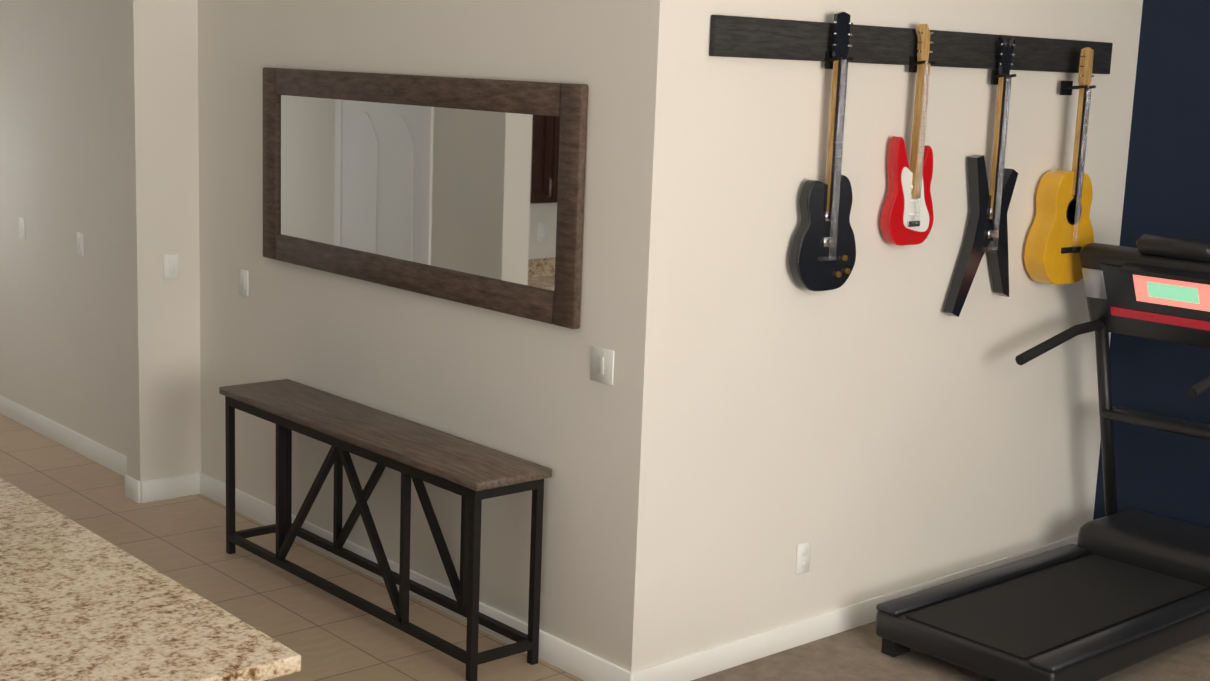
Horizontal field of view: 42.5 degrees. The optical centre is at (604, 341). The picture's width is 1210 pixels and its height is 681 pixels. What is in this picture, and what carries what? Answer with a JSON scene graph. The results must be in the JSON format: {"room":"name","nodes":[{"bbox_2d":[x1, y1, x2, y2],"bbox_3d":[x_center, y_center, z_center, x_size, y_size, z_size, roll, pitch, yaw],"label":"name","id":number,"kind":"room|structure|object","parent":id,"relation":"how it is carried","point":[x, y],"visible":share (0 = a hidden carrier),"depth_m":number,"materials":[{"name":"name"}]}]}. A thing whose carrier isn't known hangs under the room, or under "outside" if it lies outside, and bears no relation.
{"room":"kitchen","nodes":[
{"label":"kitchen","id":0,"kind":"room"},
{"bbox_2d":[0,0,171,502],"bbox_3d":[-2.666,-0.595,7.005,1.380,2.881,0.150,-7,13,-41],"label":"wall","id":1,"kind":"structure","parent":0,"point":[86,340],"depth_m":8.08,"materials":[{"name":"beige paint"}]},
{"bbox_2d":[19,217,24,239],"bbox_3d":[-3.294,-0.640,8.778,0.009,0.120,0.075,-7,13,-41],"label":"light switch","id":2,"kind":"object","parent":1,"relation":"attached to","point":[21,220],"depth_m":8.77,"materials":[{"name":"white plastic"}]},
{"bbox_2d":[0,395,131,486],"bbox_3d":[-2.990,0.519,8.583,0.014,0.110,2.250,-7,13,-41],"label":"baseboard","id":3,"kind":"structure","parent":1,"relation":"attached to","point":[115,461],"depth_m":8.53,"materials":[{"name":"white wood"}]},
{"bbox_2d":[77,232,83,255],"bbox_3d":[-2.766,-0.515,8.190,0.009,0.120,0.075,-7,13,-41],"label":"light switch","id":4,"kind":"object","parent":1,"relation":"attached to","point":[80,243],"depth_m":8.18,"materials":[{"name":"white plastic"}]},
{"bbox_2d":[132,473,195,502],"bbox_3d":[-2.149,0.720,7.639,0.304,0.110,0.018,-7,13,-41],"label":"baseboard","id":5,"kind":"structure","parent":1,"relation":"attached to","point":[159,489],"depth_m":7.62,"materials":[{"name":"white wood"}]},
{"bbox_2d":[164,254,178,279],"bbox_3d":[-2.084,-0.360,7.468,0.075,0.120,0.009,-7,13,-41],"label":"light switch","id":6,"kind":"object","parent":1,"relation":"attached to","point":[171,268],"depth_m":7.46,"materials":[{"name":"white plastic"}]},
{"bbox_2d":[0,478,300,680],"bbox_3d":[-2.086,0.935,4.177,1.124,0.905,3.010,-7,13,-41],"label":"countertop","id":7,"kind":"structure","parent":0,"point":[78,602],"depth_m":3.52,"materials":[{"name":"beige stone"}]},
{"bbox_2d":[240,269,247,296],"bbox_3d":[-1.683,-0.274,7.241,0.009,0.120,0.075,-7,13,-41],"label":"light switch","id":8,"kind":"object","parent":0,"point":[243,273],"depth_m":7.23,"materials":[{"name":"white plastic"}]},
{"bbox_2d":[0,414,583,680],"bbox_3d":[-0.219,1.440,4.498,7.890,0.060,12.500,-7,13,-41],"label":"floor","id":9,"kind":"structure","parent":0,"point":[326,636],"depth_m":6.54,"materials":[{"name":"tile"}]},
{"bbox_2d":[219,379,551,680],"bbox_3d":[-0.946,0.693,6.238,0.340,0.745,1.870,-7,13,-41],"label":"console table","id":10,"kind":"object","parent":9,"relation":"on","point":[473,474],"visible":1,"depth_m":6.01,"materials":[{"name":"brown wood"}]},
{"bbox_2d":[691,621,1209,680],"bbox_3d":[2.833,1.700,3.490,4.375,0.013,6.610,-7,13,-41],"label":"floor carpet","id":11,"kind":"object","parent":9,"relation":"on","point":[854,654],"depth_m":5.83,"materials":[{"name":"brown carpet"}]},
{"bbox_2d":[875,234,1209,680],"bbox_3d":[1.976,0.393,6.110,1.780,1.575,0.860,-7,13,-41],"label":"treadmill","id":12,"kind":"object","parent":11,"relation":"on","point":[1113,591],"visible":1,"depth_m":6.21,"materials":[{"name":"black plastic"}]},
{"bbox_2d":[196,472,639,680],"bbox_3d":[-0.965,0.954,6.579,0.018,0.110,3.204,-7,13,-41],"label":"baseboard","id":13,"kind":"structure","parent":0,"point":[570,659],"depth_m":6.20,"materials":[{"name":"white wood"}]},
{"bbox_2d":[263,67,587,328],"bbox_3d":[-0.801,-0.629,6.161,0.035,0.845,2.180,-7,13,-41],"label":"mirror","id":14,"kind":"object","parent":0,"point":[469,191],"visible":1,"depth_m":6.00,"materials":[{"name":"brown wood"}]},
{"bbox_2d":[590,346,613,384],"bbox_3d":[-0.012,0.082,5.375,0.009,0.120,0.120,-7,13,-41],"label":"light switch","id":15,"kind":"object","parent":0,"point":[601,365],"depth_m":5.37,"materials":[{"name":"white plastic"}]},
{"bbox_2d":[624,0,1143,671],"bbox_3d":[1.253,-0.645,6.172,2.760,3.567,0.150,-7,13,-41],"label":"wall","id":16,"kind":"structure","parent":0,"point":[878,422],"depth_m":5.89,"materials":[{"name":"beige paint"}]},
{"bbox_2d":[796,541,810,574],"bbox_3d":[0.757,0.826,5.930,0.075,0.120,0.008,-7,13,-41],"label":"outlet","id":17,"kind":"object","parent":16,"relation":"attached to","point":[803,550],"depth_m":5.93,"materials":[{"name":"white plastic"}]},
{"bbox_2d":[640,535,1077,680],"bbox_3d":[1.198,1.074,6.374,2.880,0.110,0.018,-7,13,-41],"label":"baseboard","id":18,"kind":"structure","parent":16,"relation":"attached to","point":[699,664],"depth_m":5.94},
{"bbox_2d":[709,15,1112,73],"bbox_3d":[1.276,-1.125,5.968,2.450,0.135,0.026,-7,13,-41],"label":"rack","id":19,"kind":"object","parent":16,"relation":"attached to","point":[747,37],"visible":0.96,"depth_m":5.76,"materials":[{"name":"black wood"}]},
{"bbox_2d":[789,12,855,290],"bbox_3d":[0.820,-0.678,5.595,0.327,1.000,0.076,-7,13,-41],"label":"guitar","id":20,"kind":"object","parent":19,"relation":"hanging from","point":[822,255],"visible":1,"depth_m":5.59,"materials":[{"name":"black paint"}]},
{"bbox_2d":[880,24,935,245],"bbox_3d":[1.182,-0.781,5.899,0.279,0.835,0.076,-7,13,-41],"label":"guitar","id":21,"kind":"object","parent":19,"relation":"hanging from","point":[907,216],"visible":1,"depth_m":5.88,"materials":[{"name":"red paint"}]},
{"bbox_2d":[943,37,1017,316],"bbox_3d":[1.549,-0.660,6.254,0.390,1.112,0.076,-7,13,-41],"label":"guitar","id":22,"kind":"object","parent":19,"relation":"hanging from","point":[987,228],"visible":1,"depth_m":6.25,"materials":[{"name":"black paint"}]},
{"bbox_2d":[1024,47,1095,284],"bbox_3d":[1.969,-0.740,6.576,0.384,0.994,0.130,-7,13,-41],"label":"guitar","id":23,"kind":"object","parent":19,"relation":"hanging from","point":[1060,235],"visible":0.92,"depth_m":6.54,"materials":[{"name":"yellow paint"}]},
{"bbox_2d":[1096,0,1209,527],"bbox_3d":[4.552,-0.339,4.702,0.150,3.730,6.760,-7,13,-41],"label":"wall","id":24,"kind":"structure","parent":0,"point":[1159,472],"depth_m":6.92,"materials":[{"name":"blue paint"}]}
]}

